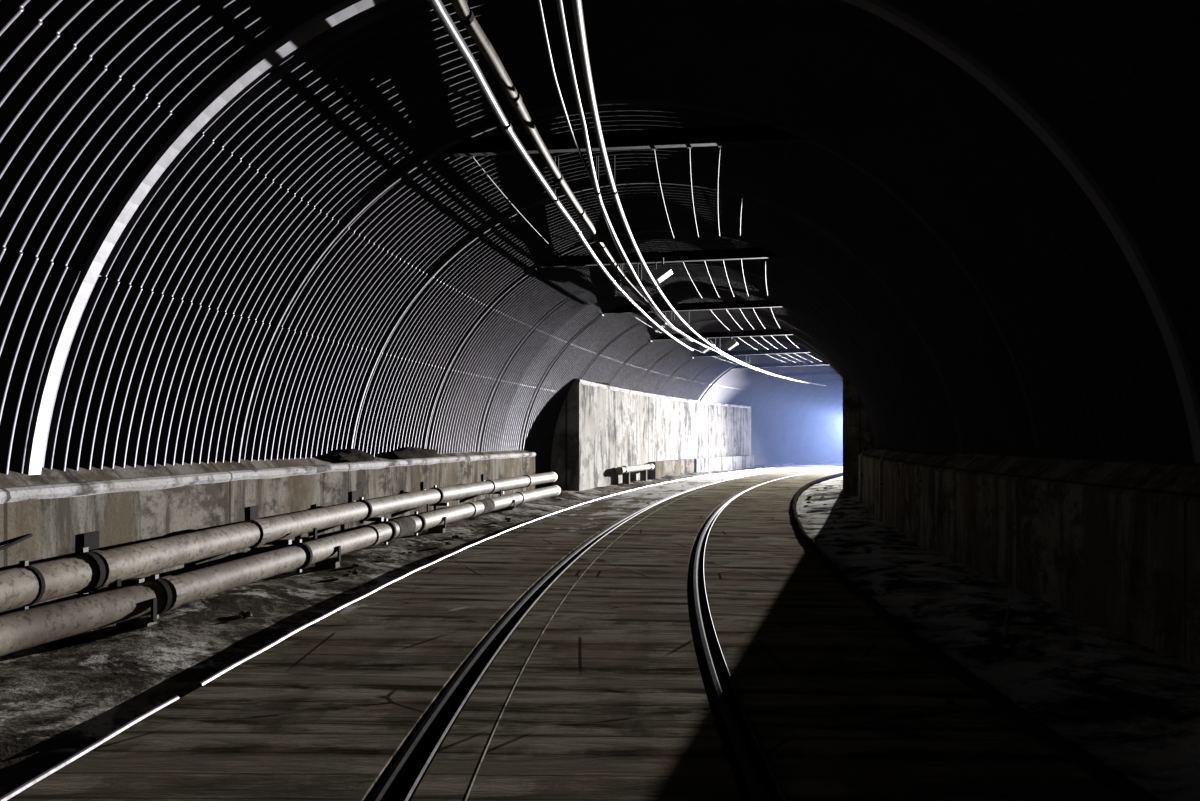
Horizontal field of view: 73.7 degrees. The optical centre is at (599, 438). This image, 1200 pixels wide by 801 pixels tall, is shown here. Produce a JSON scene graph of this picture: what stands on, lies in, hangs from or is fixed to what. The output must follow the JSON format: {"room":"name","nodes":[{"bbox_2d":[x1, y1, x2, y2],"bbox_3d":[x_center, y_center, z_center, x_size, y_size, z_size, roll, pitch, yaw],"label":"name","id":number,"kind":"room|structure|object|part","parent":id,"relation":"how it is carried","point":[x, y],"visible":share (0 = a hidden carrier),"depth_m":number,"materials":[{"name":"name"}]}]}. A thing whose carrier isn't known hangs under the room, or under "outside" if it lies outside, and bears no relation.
{"room":"railway tunnel","nodes":[
{"label":"railway tunnel","id":0,"kind":"room"},
{"bbox_2d":[0,449,534,614],"bbox_3d":[-3.215,0.831,7.415,1.661,1.399,22.222,0,0,5],"label":"wall","id":1,"kind":"structure","parent":0,"point":[56,525],"depth_m":7.10,"materials":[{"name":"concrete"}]},
{"bbox_2d":[0,533,32,550],"bbox_3d":[-3.675,0.680,4.617,0.054,0.124,1.203,0,0,-2],"label":"stub","id":2,"kind":"object","parent":1,"relation":"attached to","point":[30,534],"visible":1,"depth_m":5.04,"materials":[{"name":"grey metal"}]},
{"bbox_2d":[81,531,144,585],"bbox_3d":[-3.482,0.868,5.756,0.406,0.385,0.161,0,0,0],"label":"bracket","id":3,"kind":"object","parent":1,"relation":"attached to","point":[90,540],"visible":0.49,"depth_m":5.72,"materials":[{"name":"grey metal"}]},
{"bbox_3d":[-3.668,0.760,5.756,0.024,0.170,0.160,0,0,4],"label":"wall plate","id":4,"kind":"part","parent":3,"relation":"part of","materials":[{"name":"grey metal"}]},
{"bbox_3d":[-3.480,1.030,5.743,0.400,0.050,0.060,0,0,4],"label":"bracket arm","id":5,"kind":"part","parent":3,"relation":"part of","materials":[{"name":"metal"}]},
{"bbox_2d":[0,472,557,611],"bbox_3d":[-2.658,0.886,7.547,1.426,0.334,22.252,0,0,5],"label":"pipe","id":6,"kind":"object","parent":3,"relation":"on","point":[22,586],"visible":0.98,"depth_m":6.33,"materials":[{"name":"grey metal"}]},
{"bbox_2d":[248,506,291,544],"bbox_3d":[-3.276,0.868,7.984,0.409,0.385,0.161,0,0,0],"label":"bracket","id":7,"kind":"object","parent":1,"relation":"attached to","point":[253,511],"visible":0.54,"depth_m":7.93,"materials":[{"name":"grey metal"}]},
{"bbox_3d":[-3.460,0.760,7.984,0.024,0.170,0.160,0,0,7],"label":"wall plate","id":8,"kind":"part","parent":7,"relation":"part of","materials":[{"name":"grey metal"}]},
{"bbox_3d":[-3.273,1.030,7.963,0.400,0.050,0.060,0,0,7],"label":"bracket arm","id":9,"kind":"part","parent":7,"relation":"part of","materials":[{"name":"metal"}]},
{"bbox_2d":[327,449,374,461],"bbox_3d":[-3.271,0.217,10.551,0.293,0.166,1.263,0,0,9],"label":"heap","id":10,"kind":"object","parent":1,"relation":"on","point":[348,455],"visible":0.98,"depth_m":10.33,"materials":[{"name":"soil"}]},
{"bbox_2d":[350,491,383,520],"bbox_3d":[-2.973,0.868,10.257,0.411,0.385,0.168,0,0,0],"label":"bracket","id":11,"kind":"object","parent":1,"relation":"attached to","point":[353,494],"visible":0.52,"depth_m":10.19,"materials":[{"name":"grey metal"}]},
{"bbox_3d":[-3.156,0.760,10.261,0.024,0.170,0.160,0,0,9],"label":"wall plate","id":12,"kind":"part","parent":11,"relation":"part of","materials":[{"name":"grey metal"}]},
{"bbox_3d":[-2.970,1.030,10.233,0.400,0.050,0.060,0,0,9],"label":"bracket arm","id":13,"kind":"part","parent":11,"relation":"part of","materials":[{"name":"metal"}]},
{"bbox_2d":[392,446,437,458],"bbox_3d":[-2.922,0.213,12.584,0.290,0.175,1.789,0,0,11],"label":"heap","id":14,"kind":"object","parent":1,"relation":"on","point":[408,452],"visible":0.99,"depth_m":12.38,"materials":[{"name":"soil"}]},
{"bbox_2d":[422,481,448,505],"bbox_3d":[-2.576,0.868,12.556,0.400,0.385,0.160,0,0,11],"label":"bracket","id":15,"kind":"object","parent":1,"relation":"attached to","point":[424,483],"visible":0.52,"depth_m":12.52,"materials":[{"name":"grey metal"}]},
{"bbox_3d":[-2.761,0.760,12.591,0.024,0.170,0.160,0,0,11],"label":"wall plate","id":16,"kind":"part","parent":15,"relation":"part of","materials":[{"name":"grey metal"}]},
{"bbox_3d":[-2.576,1.030,12.556,0.400,0.050,0.060,0,0,11],"label":"bracket arm","id":17,"kind":"part","parent":15,"relation":"part of","materials":[{"name":"metal"}]},
{"bbox_2d":[482,474,503,493],"bbox_3d":[-2.028,0.868,15.239,0.400,0.385,0.160,0,0,12],"label":"bracket","id":18,"kind":"object","parent":1,"relation":"attached to","point":[483,475],"visible":0.57,"depth_m":15.20,"materials":[{"name":"grey metal"}]},
{"bbox_2d":[0,461,842,796],"bbox_3d":[7.460,1.337,27.797,11.397,0.175,66.262,0,0,27],"label":"ground","id":19,"kind":"structure","parent":0,"point":[58,698],"depth_m":5.09,"materials":[{"name":"grey concrete"}]},
{"bbox_2d":[114,579,156,626],"bbox_3d":[-3.198,1.135,5.508,0.282,0.430,0.120,0,0,4],"label":"stand","id":20,"kind":"object","parent":19,"relation":"on","point":[150,619],"visible":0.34,"depth_m":5.48,"materials":[{"name":"metal"}]},
{"bbox_3d":[-3.067,1.180,5.499,0.020,0.160,0.040,0,0,4],"label":"post","id":21,"kind":"part","parent":20,"relation":"part of","materials":[{"name":"grey metal"}]},
{"bbox_2d":[0,485,560,655],"bbox_3d":[-2.562,1.125,7.002,1.439,0.323,21.134,0,0,5],"label":"pipe","id":22,"kind":"object","parent":20,"relation":"on","point":[23,629],"visible":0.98,"depth_m":6.05,"materials":[{"name":"grey metal"}]},
{"bbox_2d":[239,611,252,617],"bbox_3d":[-2.690,1.328,6.068,0.101,0.042,0.099,0,0,-8],"label":"stone","id":23,"kind":"object","parent":19,"relation":"on","point":[245,614],"visible":0.92,"depth_m":6.04,"materials":[{"name":"grey stone"}]},
{"bbox_2d":[313,528,340,568],"bbox_3d":[-2.817,1.138,8.251,0.282,0.424,0.120,0,0,7],"label":"stand","id":24,"kind":"object","parent":19,"relation":"on","point":[333,562],"visible":0.52,"depth_m":8.20,"materials":[{"name":"metal"}]},
{"bbox_3d":[-2.686,1.186,8.236,0.020,0.160,0.040,0,0,7],"label":"post","id":25,"kind":"part","parent":24,"relation":"part of","materials":[{"name":"grey metal"}]},
{"bbox_2d":[352,570,360,574],"bbox_3d":[-2.411,1.317,7.915,0.085,0.045,0.107,0,0,-9],"label":"stone","id":26,"kind":"object","parent":19,"relation":"on","point":[356,572],"visible":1,"depth_m":7.88,"materials":[{"name":"grey stone"}]},
{"bbox_2d":[426,504,445,532],"bbox_3d":[-2.325,1.140,11.363,0.282,0.420,0.120,0,0,10],"label":"stand","id":27,"kind":"object","parent":19,"relation":"on","point":[441,528],"visible":0.55,"depth_m":11.31,"materials":[{"name":"metal"}]},
{"bbox_2d":[500,490,514,509],"bbox_3d":[-1.680,1.140,14.524,0.282,0.420,0.120,0,0,12],"label":"stand","id":28,"kind":"object","parent":19,"relation":"on","point":[513,506],"visible":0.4,"depth_m":14.48,"materials":[{"name":"metal"}]},
{"bbox_2d":[615,463,653,483],"bbox_3d":[1.093,1.071,24.337,0.244,0.558,3.352,0,0,20],"label":"pipe","id":29,"kind":"object","parent":19,"relation":"on","point":[625,471],"visible":0.99,"depth_m":23.82,"materials":[{"name":"metal"}]},
{"bbox_2d":[649,459,694,478],"bbox_3d":[2.598,1.150,28.308,0.259,0.760,4.527,0,0,23],"label":"footing","id":30,"kind":"object","parent":19,"relation":"on","point":[681,466],"visible":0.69,"depth_m":27.93,"materials":[{"name":"concrete"}]},
{"bbox_2d":[694,455,753,472],"bbox_3d":[5.172,1.150,33.433,0.371,0.760,6.972,0,0,29],"label":"footing","id":31,"kind":"object","parent":19,"relation":"on","point":[728,462],"visible":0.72,"depth_m":33.16,"materials":[{"name":"concrete"}]},
{"bbox_2d":[9,463,1124,800],"bbox_3d":[9.823,1.480,26.594,12.669,0.300,63.814,0,0,27],"label":"floor","id":32,"kind":"structure","parent":0,"point":[326,711],"depth_m":4.16,"materials":[{"name":"wood"}]},
{"bbox_2d":[0,696,179,800],"bbox_3d":[-2.033,1.462,0.374,0.223,0.295,7.443,0,0,-4],"label":"edging","id":33,"kind":"object","parent":32,"relation":"attached to","point":[55,768],"visible":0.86,"depth_m":3.38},
{"bbox_2d":[197,463,837,688],"bbox_3d":[8.398,1.462,30.264,6.945,0.296,55.634,0,0,29],"label":"edging","id":34,"kind":"object","parent":32,"relation":"attached to","point":[306,625],"visible":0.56,"depth_m":6.37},
{"bbox_2d":[411,465,842,800],"bbox_3d":[9.642,1.478,26.725,9.260,0.304,62.150,0,0,27],"label":"floor strip","id":35,"kind":"object","parent":32,"relation":"on","point":[450,774],"visible":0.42,"depth_m":4.13,"materials":[{"name":"wood"}]},
{"bbox_2d":[464,466,833,800],"bbox_3d":[3.731,1.352,17.897,3.714,0.056,42.396,0,0,15],"label":"strip","id":36,"kind":"object","parent":32,"relation":"on","point":[528,658],"visible":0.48,"depth_m":4.30,"materials":[{"name":"grey metal"}]},
{"bbox_2d":[791,473,1161,800],"bbox_3d":[11.119,1.445,25.040,8.109,0.330,57.506,0,0,25],"label":"kerb","id":37,"kind":"object","parent":32,"relation":"on","point":[1107,776],"visible":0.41,"depth_m":4.00,"materials":[{"name":"concrete"}]},
{"bbox_2d":[393,525,773,800],"bbox_3d":[9.989,1.480,26.550,10.434,0.100,62.380,0,0,27],"label":"rail tracks","id":38,"kind":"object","parent":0,"point":[733,766],"depth_m":4.33,"materials":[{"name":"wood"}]},
{"bbox_2d":[369,465,841,800],"bbox_3d":[8.843,1.375,26.097,8.653,0.110,60.682,0,0,25],"label":"rail","id":39,"kind":"object","parent":38,"relation":"on","point":[401,768],"visible":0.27,"depth_m":4.34,"materials":[{"name":"metal"}]},
{"bbox_2d":[692,468,842,800],"bbox_3d":[10.011,1.375,25.553,8.360,0.110,59.048,0,0,25],"label":"rail","id":40,"kind":"object","parent":38,"relation":"on","point":[756,789],"visible":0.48,"depth_m":3.98,"materials":[{"name":"metal"}]},
{"bbox_2d":[294,0,875,385],"bbox_3d":[11.168,-3.013,27.952,13.605,0.521,67.032,0,0,29],"label":"ceiling","id":41,"kind":"structure","parent":0,"point":[787,62],"depth_m":7.38,"materials":[{"name":"grey metal"}]},
{"bbox_2d":[428,0,692,350],"bbox_3d":[0.287,-2.501,9.226,1.152,0.438,23.823,0,0,8],"label":"conduit","id":42,"kind":"object","parent":41,"relation":"hanging from","point":[438,7],"visible":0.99,"depth_m":6.02,"materials":[{"name":"grey metal"}]},
{"bbox_2d":[450,0,693,342],"bbox_3d":[0.315,-2.601,9.135,1.165,0.238,23.623,0,0,8],"label":"pipe","id":43,"kind":"object","parent":42,"relation":"attached to","point":[465,14],"visible":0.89,"depth_m":6.30,"materials":[{"name":"grey metal"}]},
{"bbox_2d":[649,316,666,331],"bbox_3d":[1.265,-2.521,17.309,0.373,0.419,0.313,0,0,14],"label":"junction box","id":44,"kind":"object","parent":42,"relation":"attached to","point":[656,319],"visible":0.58,"depth_m":17.17,"materials":[{"name":"grey metal"}]},
{"bbox_2d":[769,371,837,377],"bbox_3d":[9.222,-2.775,34.432,4.000,0.190,0.160,0,0,32],"label":"crossbeam","id":45,"kind":"object","parent":41,"relation":"attached to","point":[819,372],"visible":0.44,"depth_m":34.59,"materials":[{"name":"metal"}]},
{"bbox_2d":[811,379,842,382],"bbox_3d":[11.896,-2.775,38.348,4.000,0.190,0.160,0,0,37],"label":"crossbeam","id":46,"kind":"object","parent":41,"relation":"attached to","point":[827,380],"visible":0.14,"depth_m":38.92,"materials":[{"name":"metal"}]},
{"bbox_2d":[0,0,1199,488],"bbox_3d":[10.981,-0.702,28.061,17.215,4.209,69.540,0,0,29],"label":"wall","id":47,"kind":"structure","parent":0,"point":[171,337],"depth_m":6.42,"materials":[{"name":"grey metal"}]},
{"bbox_2d":[0,452,535,503],"bbox_3d":[-3.008,0.378,7.413,1.294,0.134,22.060,0,0,5],"label":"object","id":48,"kind":"structure","parent":47,"relation":"attached to","point":[83,488],"depth_m":7.01,"materials":[{"name":"grey concrete"}]},
{"bbox_2d":[24,0,1199,474],"bbox_3d":[-0.061,-1.484,5.245,7.830,3.580,0.141,0,0,4],"label":"rib","id":49,"kind":"object","parent":47,"relation":"attached to","point":[312,27],"visible":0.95,"depth_m":5.31,"materials":[{"name":"metal"}]},
{"bbox_2d":[237,99,1040,462],"bbox_3d":[0.159,-1.485,7.650,7.830,3.580,0.053,0,0,7],"label":"rib","id":50,"kind":"object","parent":47,"relation":"attached to","point":[815,141],"visible":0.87,"depth_m":7.60,"materials":[{"name":"metal"}]},
{"bbox_2d":[416,123,808,163],"bbox_3d":[0.196,-2.835,7.667,4.000,0.190,0.160,0,0,7],"label":"crossbeam","id":51,"kind":"object","parent":50,"relation":"attached to","point":[758,133],"visible":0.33,"depth_m":7.64,"materials":[{"name":"metal"}]},
{"bbox_2d":[469,156,566,261],"bbox_3d":[-0.916,-2.795,10.237,0.069,0.040,4.782,0,0,9],"label":"rod","id":52,"kind":"object","parent":51,"relation":"attached to","point":[565,260],"visible":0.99,"depth_m":9.53,"materials":[{"name":"metal"}]},
{"bbox_2d":[652,148,681,256],"bbox_3d":[0.863,-2.795,9.963,0.068,0.040,4.650,0,0,9],"label":"rod","id":53,"kind":"object","parent":51,"relation":"attached to","point":[654,149],"visible":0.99,"depth_m":9.25,"materials":[{"name":"metal"}]},
{"bbox_2d":[688,147,703,255],"bbox_3d":[1.199,-2.795,9.911,0.068,0.040,4.626,0,0,9],"label":"rod","id":54,"kind":"object","parent":51,"relation":"attached to","point":[688,147],"visible":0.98,"depth_m":9.13,"materials":[{"name":"metal"}]},
{"bbox_2d":[717,145,723,255],"bbox_3d":[1.485,-2.795,9.867,0.067,0.040,4.604,0,0,9],"label":"rod","id":55,"kind":"object","parent":51,"relation":"attached to","point":[722,254],"visible":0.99,"depth_m":9.14,"materials":[{"name":"metal"}]},
{"bbox_2d":[740,144,752,254],"bbox_3d":[1.762,-2.795,9.824,0.067,0.040,4.584,0,0,9],"label":"rod","id":56,"kind":"object","parent":51,"relation":"attached to","point":[749,145],"visible":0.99,"depth_m":9.20,"materials":[{"name":"metal"}]},
{"bbox_2d":[349,179,963,451],"bbox_3d":[0.480,-1.484,10.000,7.830,3.581,0.057,0,0,9],"label":"rib","id":57,"kind":"object","parent":47,"relation":"attached to","point":[645,181],"visible":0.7,"depth_m":9.92,"materials":[{"name":"metal"}]},
{"bbox_2d":[576,379,751,407],"bbox_3d":[2.862,-1.417,28.541,0.821,0.154,18.446,0,0,24],"label":"trim","id":58,"kind":"structure","parent":47,"relation":"attached to","point":[584,382],"depth_m":26.44,"materials":[{"name":"grey concrete"}]},
{"bbox_2d":[424,230,920,452],"bbox_3d":[0.890,-1.484,12.341,7.830,3.580,0.046,0,0,11],"label":"rib","id":59,"kind":"object","parent":47,"relation":"attached to","point":[565,252],"visible":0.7,"depth_m":12.28,"materials":[{"name":"metal"}]},
{"bbox_2d":[534,247,791,270],"bbox_3d":[0.928,-2.775,12.352,4.000,0.190,0.160,0,0,11],"label":"crossbeam","id":60,"kind":"object","parent":59,"relation":"attached to","point":[759,252],"visible":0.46,"depth_m":12.30,"materials":[{"name":"metal"}]},
{"bbox_2d":[573,267,624,309],"bbox_3d":[-0.008,-2.795,14.992,0.060,0.040,4.761,0,0,13],"label":"rod","id":61,"kind":"object","parent":60,"relation":"attached to","point":[573,267],"visible":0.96,"depth_m":15.09,"materials":[{"name":"metal"}]},
{"bbox_2d":[537,0,692,340],"bbox_3d":[0.763,-2.535,9.190,1.285,0.371,23.440,0,0,7],"label":"cable","id":62,"kind":"object","parent":60,"relation":"hanging from","point":[539,1],"visible":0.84,"depth_m":6.10,"materials":[{"name":"black rubber"}]},
{"bbox_2d":[652,257,672,282],"bbox_3d":[0.947,-2.551,12.079,0.278,0.357,0.353,0,0,11],"label":"junction box","id":63,"kind":"object","parent":60,"relation":"hanging from","point":[664,271],"visible":1,"depth_m":11.92,"materials":[{"name":"white metal"}]},
{"bbox_2d":[556,0,809,383],"bbox_3d":[3.029,-2.531,16.326,3.221,0.377,37.978,0,0,13],"label":"cable","id":64,"kind":"object","parent":60,"relation":"hanging from","point":[560,3],"visible":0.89,"depth_m":6.53,"materials":[{"name":"black rubber"}]},
{"bbox_2d":[683,262,707,306],"bbox_3d":[1.748,-2.795,14.598,0.059,0.040,4.655,0,0,13],"label":"rod","id":65,"kind":"object","parent":60,"relation":"attached to","point":[683,262],"visible":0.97,"depth_m":14.69,"materials":[{"name":"metal"}]},
{"bbox_2d":[723,260,738,305],"bbox_3d":[2.363,-2.795,14.461,0.059,0.040,4.618,0,0,13],"label":"rod","id":66,"kind":"object","parent":60,"relation":"attached to","point":[723,260],"visible":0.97,"depth_m":14.46,"materials":[{"name":"metal"}]},
{"bbox_2d":[741,259,751,304],"bbox_3d":[2.636,-2.795,14.400,0.059,0.040,4.601,0,0,13],"label":"rod","id":67,"kind":"object","parent":60,"relation":"attached to","point":[741,259],"visible":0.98,"depth_m":14.36,"materials":[{"name":"metal"}]},
{"bbox_2d":[765,258,769,303],"bbox_3d":[2.997,-2.795,14.319,0.059,0.040,4.579,0,0,13],"label":"rod","id":68,"kind":"object","parent":60,"relation":"attached to","point":[765,258],"visible":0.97,"depth_m":13.70,"materials":[{"name":"metal"}]},
{"bbox_2d":[477,263,895,451],"bbox_3d":[1.375,-1.485,14.667,7.830,3.580,0.041,0,0,13],"label":"rib","id":69,"kind":"object","parent":47,"relation":"attached to","point":[667,263],"visible":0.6,"depth_m":14.59,"materials":[{"name":"metal"}]},
{"bbox_2d":[520,287,881,448],"bbox_3d":[1.927,-1.485,16.973,7.830,3.580,0.041,0,0,14],"label":"rib","id":70,"kind":"object","parent":47,"relation":"attached to","point":[681,287],"visible":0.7,"depth_m":16.95,"materials":[{"name":"metal"}]},
{"bbox_2d":[600,300,782,315],"bbox_3d":[1.965,-2.775,16.980,4.000,0.190,0.160,0,0,14],"label":"crossbeam","id":71,"kind":"object","parent":70,"relation":"attached to","point":[755,303],"visible":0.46,"depth_m":16.93,"materials":[{"name":"metal"}]},
{"bbox_2d":[579,308,845,378],"bbox_3d":[2.552,-1.485,19.263,7.830,3.580,0.041,0,0,16],"label":"rib","id":72,"kind":"object","parent":47,"relation":"attached to","point":[746,308],"visible":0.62,"depth_m":18.95,"materials":[{"name":"metal"}]},
{"bbox_2d":[608,319,842,383],"bbox_3d":[3.251,-1.485,21.529,7.830,3.580,0.041,0,0,18],"label":"rib","id":73,"kind":"object","parent":47,"relation":"attached to","point":[713,319],"visible":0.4,"depth_m":21.51,"materials":[{"name":"metal"}]},
{"bbox_2d":[649,329,793,341],"bbox_3d":[3.289,-2.775,21.534,4.000,0.190,0.160,0,0,18],"label":"crossbeam","id":74,"kind":"object","parent":73,"relation":"attached to","point":[774,332],"visible":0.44,"depth_m":21.47,"materials":[{"name":"metal"}]},
{"bbox_2d":[572,0,825,385],"bbox_3d":[3.615,-2.529,17.191,3.314,0.382,39.821,0,0,14],"label":"cable","id":75,"kind":"object","parent":74,"relation":"hanging from","point":[577,4],"visible":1,"depth_m":6.46,"materials":[{"name":"black rubber"}]},
{"bbox_2d":[699,338,714,352],"bbox_3d":[2.897,-2.529,21.717,0.383,0.402,0.313,0,0,18],"label":"junction box","id":76,"kind":"object","parent":74,"relation":"hanging from","point":[703,349],"visible":0.83,"depth_m":21.59,"materials":[{"name":"grey metal"}]},
{"bbox_2d":[725,337,737,349],"bbox_3d":[3.533,-2.557,21.508,0.328,0.346,0.313,0,0,18],"label":"junction box","id":77,"kind":"object","parent":74,"relation":"hanging from","point":[732,343],"visible":1,"depth_m":21.37,"materials":[{"name":"white metal"}]},
{"bbox_2d":[633,330,841,389],"bbox_3d":[4.029,-1.485,23.772,7.830,3.580,0.041,0,0,20],"label":"rib","id":78,"kind":"object","parent":47,"relation":"attached to","point":[732,330],"visible":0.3,"depth_m":23.77,"materials":[{"name":"metal"}]},
{"bbox_2d":[657,340,831,392],"bbox_3d":[4.888,-1.485,25.984,7.830,3.580,0.042,0,0,22],"label":"rib","id":79,"kind":"object","parent":47,"relation":"attached to","point":[739,340],"visible":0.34,"depth_m":26.09,"materials":[{"name":"metal"}]},
{"bbox_2d":[691,348,809,358],"bbox_3d":[4.926,-2.775,25.985,4.000,0.190,0.160,0,0,22],"label":"crossbeam","id":80,"kind":"object","parent":79,"relation":"attached to","point":[793,350],"visible":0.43,"depth_m":25.94,"materials":[{"name":"metal"}]},
{"bbox_2d":[679,347,823,397],"bbox_3d":[5.831,-1.485,28.160,7.830,3.580,0.042,0,0,25],"label":"rib","id":81,"kind":"object","parent":47,"relation":"attached to","point":[760,347],"visible":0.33,"depth_m":28.78,"materials":[{"name":"metal"}]},
{"bbox_2d":[700,353,822,400],"bbox_3d":[6.862,-1.485,30.300,7.830,3.580,0.042,0,0,27],"label":"rib","id":82,"kind":"object","parent":47,"relation":"attached to","point":[786,353],"visible":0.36,"depth_m":30.90,"materials":[{"name":"metal"}]},
{"bbox_2d":[731,361,828,369],"bbox_3d":[6.899,-2.775,30.297,4.000,0.190,0.160,0,0,27],"label":"crossbeam","id":83,"kind":"object","parent":82,"relation":"attached to","point":[762,365],"visible":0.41,"depth_m":30.25,"materials":[{"name":"metal"}]},
{"bbox_2d":[551,380,750,490],"bbox_3d":[2.502,0.020,28.706,1.569,3.020,18.668,0,0,24],"label":"wall","id":84,"kind":"structure","parent":0,"point":[598,430],"depth_m":24.36,"materials":[{"name":"grey concrete"}]},
{"bbox_2d":[843,374,874,495],"bbox_3d":[15.442,0.020,34.123,4.481,3.020,37.352,0,0,36],"label":"wall","id":85,"kind":"structure","parent":0,"point":[857,432],"depth_m":18.17,"materials":[{"name":"black concrete"}]},
{"bbox_2d":[796,476,1199,800],"bbox_3d":[12.469,1.335,25.329,10.247,0.148,59.026,0,0,27],"label":"ground","id":86,"kind":"structure","parent":0,"point":[1132,706],"depth_m":5.01,"materials":[{"name":"grey concrete"}]},
{"bbox_2d":[858,448,1199,667],"bbox_3d":[4.477,0.831,7.904,1.597,1.399,20.643,0,0,6],"label":"wall","id":87,"kind":"structure","parent":0,"point":[1112,544],"depth_m":5.97,"materials":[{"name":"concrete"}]},
{"bbox_2d":[859,451,864,501],"bbox_3d":[5.293,0.786,16.166,0.103,1.089,0.090,0,0,0],"label":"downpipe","id":88,"kind":"object","parent":87,"relation":"attached to","point":[862,453],"visible":0.85,"depth_m":16.15,"materials":[{"name":"metal"}]}
]}

